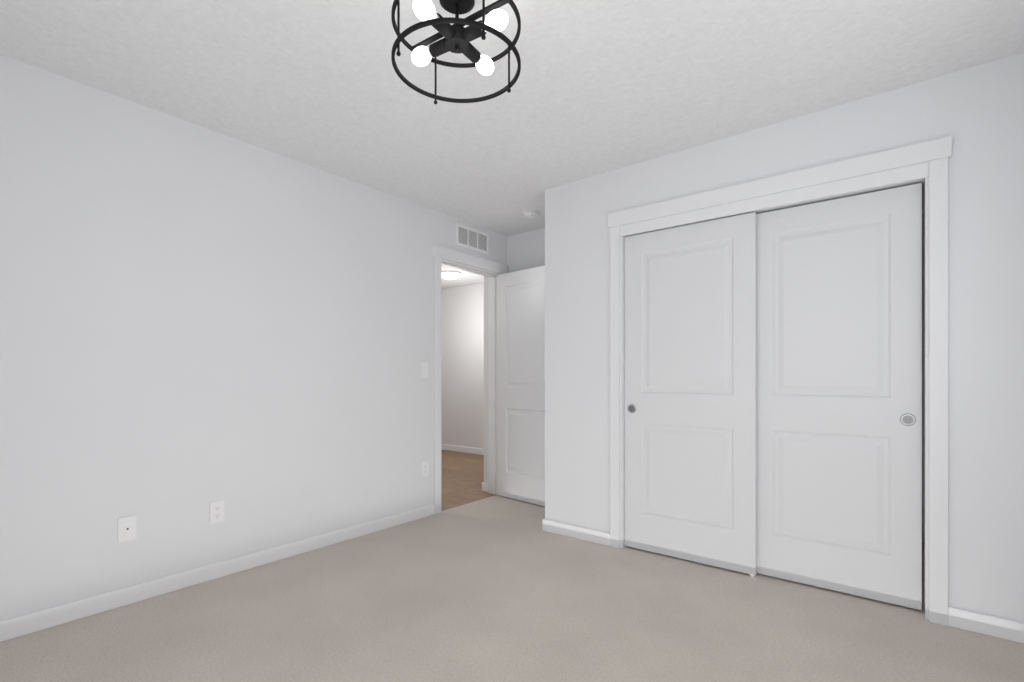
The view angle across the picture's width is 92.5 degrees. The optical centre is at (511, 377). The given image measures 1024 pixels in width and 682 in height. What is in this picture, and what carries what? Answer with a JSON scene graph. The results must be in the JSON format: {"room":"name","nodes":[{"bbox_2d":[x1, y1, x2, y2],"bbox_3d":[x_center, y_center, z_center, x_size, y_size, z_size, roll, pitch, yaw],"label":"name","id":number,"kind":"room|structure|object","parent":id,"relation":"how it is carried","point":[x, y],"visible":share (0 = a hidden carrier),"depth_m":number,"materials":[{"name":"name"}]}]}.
{"room":"empty bedroom","nodes":[
{"label":"empty bedroom","id":0,"kind":"room"},
{"bbox_2d":[0,54,506,620],"bbox_3d":[-1.361,-0.125,3.101,0.120,2.440,4.320,0,0,38],"label":"wall","id":1,"kind":"structure","parent":0,"point":[194,320],"depth_m":2.56,"materials":[{"name":"paint"}]},
{"bbox_2d":[118,515,136,542],"bbox_3d":[-1.857,0.730,2.367,0.010,0.116,0.072,0,0,38],"label":"outlet","id":2,"kind":"object","parent":1,"relation":"attached to","point":[127,528],"visible":1,"depth_m":2.37,"materials":[{"name":"white plastic"}]},
{"bbox_2d":[210,500,223,523],"bbox_3d":[-1.612,0.734,2.680,0.007,0.116,0.072,0,0,38],"label":"electrical outlet","id":3,"kind":"object","parent":1,"relation":"attached to","point":[216,511],"visible":1,"depth_m":2.67,"materials":[{"name":"white plastic"}]},
{"bbox_2d":[0,504,434,641],"bbox_3d":[-1.586,1.054,2.704,0.017,0.083,3.118,0,0,38],"label":"baseboard","id":4,"kind":"structure","parent":1,"relation":"attached to","point":[26,624],"depth_m":2.54,"materials":[{"name":"paint"}]},
{"bbox_2d":[421,363,427,377],"bbox_3d":[-0.685,-0.058,3.851,0.010,0.116,0.072,0,0,38],"label":"switch plate","id":5,"kind":"object","parent":1,"relation":"attached to","point":[424,370],"visible":1,"depth_m":3.85,"materials":[{"name":"white plastic"}]},
{"bbox_2d":[421,461,428,476],"bbox_3d":[-0.685,0.717,3.854,0.007,0.116,0.072,0,0,38],"label":"outlet","id":6,"kind":"object","parent":1,"relation":"attached to","point":[424,468],"visible":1,"depth_m":3.85,"materials":[{"name":"white plastic"}]},
{"bbox_2d":[433,245,507,513],"bbox_3d":[-0.391,0.018,4.330,0.168,2.155,0.940,0,0,38],"label":"door frame","id":7,"kind":"structure","parent":1,"relation":"attached to","point":[490,270],"depth_m":4.29,"materials":[{"name":"paint"}]},
{"bbox_2d":[456,223,488,253],"bbox_3d":[-0.342,-1.212,4.285,0.010,0.186,0.410,0,0,38],"label":"air vent","id":8,"kind":"object","parent":1,"relation":"in","point":[472,238],"visible":1,"depth_m":4.28,"materials":[{"name":"white plastic"}]},
{"bbox_2d":[497,265,544,505],"bbox_3d":[0.120,0.069,4.264,0.736,2.032,0.196,0,0,38],"label":"bedroom door","id":9,"kind":"structure","parent":1,"relation":"in","point":[520,385],"depth_m":4.32,"materials":[{"name":"paint"}]},
{"bbox_2d":[441,283,483,448],"bbox_3d":[-0.389,-0.125,7.010,3.200,2.440,0.120,0,0,38],"label":"wall","id":10,"kind":"structure","parent":0,"point":[462,366],"depth_m":7.20,"materials":[{"name":"paint"}]},
{"bbox_2d":[441,444,483,454],"bbox_3d":[-0.423,1.054,6.950,2.980,0.083,0.017,0,0,38],"label":"baseboard","id":11,"kind":"structure","parent":10,"relation":"attached to","point":[443,447],"depth_m":7.18,"materials":[{"name":"paint"}]},
{"bbox_2d":[441,450,495,510],"bbox_3d":[-1.687,1.121,5.282,3.305,0.048,4.440,0,0,38],"label":"floor","id":12,"kind":"structure","parent":0,"point":[462,476],"depth_m":5.28,"materials":[{"name":"brown wood"}]},
{"bbox_2d":[484,276,487,482],"bbox_3d":[0.278,-0.125,5.354,0.100,2.440,1.652,0,0,38],"label":"wall","id":13,"kind":"structure","parent":0,"point":[485,379],"depth_m":4.72,"materials":[{"name":"paint"}]},
{"bbox_2d":[482,482,487,491],"bbox_3d":[0.223,1.054,5.363,0.037,0.083,1.626,0,0,38],"label":"baseboard","id":14,"kind":"structure","parent":13,"relation":"attached to","point":[484,485],"depth_m":4.70,"materials":[{"name":"paint"}]},
{"bbox_2d":[0,495,1023,681],"bbox_3d":[0.276,1.120,2.209,3.585,0.050,4.950,0,0,38],"label":"floor","id":15,"kind":"structure","parent":0,"point":[497,588],"depth_m":2.16,"materials":[{"name":"beige carpet"}]},
{"bbox_2d":[0,0,1023,288],"bbox_3d":[-0.729,-1.395,3.602,6.890,0.100,5.890,0,0,38],"label":"ceiling","id":16,"kind":"structure","parent":0,"point":[600,86],"depth_m":2.16,"materials":[{"name":"paint"}]},
{"bbox_2d":[441,271,461,279],"bbox_3d":[-0.797,-1.325,6.300,0.300,0.118,0.300,0,0,38],"label":"recessed light","id":17,"kind":"object","parent":16,"relation":"in","point":[450,275],"visible":0.83,"depth_m":6.21,"materials":[{"name":"white plastic"}]},
{"bbox_2d":[391,0,520,103],"bbox_3d":[-0.193,-1.204,1.724,0.449,0.282,0.449,0,0,38],"label":"chandelier","id":18,"kind":"object","parent":16,"relation":"hanging from","point":[458,38],"visible":1,"depth_m":1.71,"materials":[{"name":"black metal"}]},
{"bbox_2d":[522,209,538,218],"bbox_3d":[0.151,-1.325,3.986,0.138,0.040,0.138,0,0,38],"label":"smoke detector","id":19,"kind":"object","parent":16,"relation":"attached to","point":[530,214],"visible":1,"depth_m":3.95,"materials":[{"name":"white plastic"}]},
{"bbox_2d":[507,228,544,272],"bbox_3d":[0.356,-0.125,4.420,0.940,2.440,0.120,0,0,38],"label":"wall","id":20,"kind":"structure","parent":0,"point":[525,250],"depth_m":4.52,"materials":[{"name":"paint"}]},
{"bbox_2d":[545,52,1023,622],"bbox_3d":[1.258,-0.125,2.779,2.510,2.440,0.120,0,0,38],"label":"wall","id":21,"kind":"structure","parent":0,"point":[977,112],"depth_m":2.17,"materials":[{"name":"paint"}]},
{"bbox_2d":[544,518,609,545],"bbox_3d":[0.436,1.054,3.342,0.522,0.083,0.014,0,0,38],"label":"baseboard","id":22,"kind":"structure","parent":21,"relation":"attached to","point":[577,532],"depth_m":3.33,"materials":[{"name":"paint"}]},
{"bbox_2d":[625,212,756,574],"bbox_3d":[1.038,0.088,2.933,0.772,1.990,0.040,0,0,38],"label":"closet door","id":23,"kind":"structure","parent":21,"relation":"in","point":[690,392],"depth_m":2.89,"materials":[{"name":"paint"}]},
{"bbox_2d":[608,136,951,625],"bbox_3d":[1.318,0.018,2.716,1.662,2.155,0.144,0,0,38],"label":"trim","id":24,"kind":"structure","parent":21,"relation":"attached to","point":[926,163],"depth_m":2.31,"materials":[{"name":"paint"}]},
{"bbox_2d":[757,183,921,609],"bbox_3d":[1.627,0.088,2.522,0.738,1.990,0.040,0,0,38],"label":"closet door","id":25,"kind":"structure","parent":21,"relation":"in","point":[839,394],"depth_m":2.47,"materials":[{"name":"paint"}]},
{"bbox_2d":[948,607,1023,643],"bbox_3d":[2.055,1.054,2.062,0.330,0.083,0.017,0,0,38],"label":"baseboard","id":26,"kind":"structure","parent":21,"relation":"attached to","point":[989,625],"depth_m":2.08,"materials":[{"name":"paint"}]},
{"bbox_2d":[922,183,923,541],"bbox_3d":[2.148,-0.125,3.809,2.390,2.440,0.120,0,0,38],"label":"wall","id":27,"kind":"structure","parent":0,"point":[923,362],"depth_m":3.26,"materials":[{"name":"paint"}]}
]}

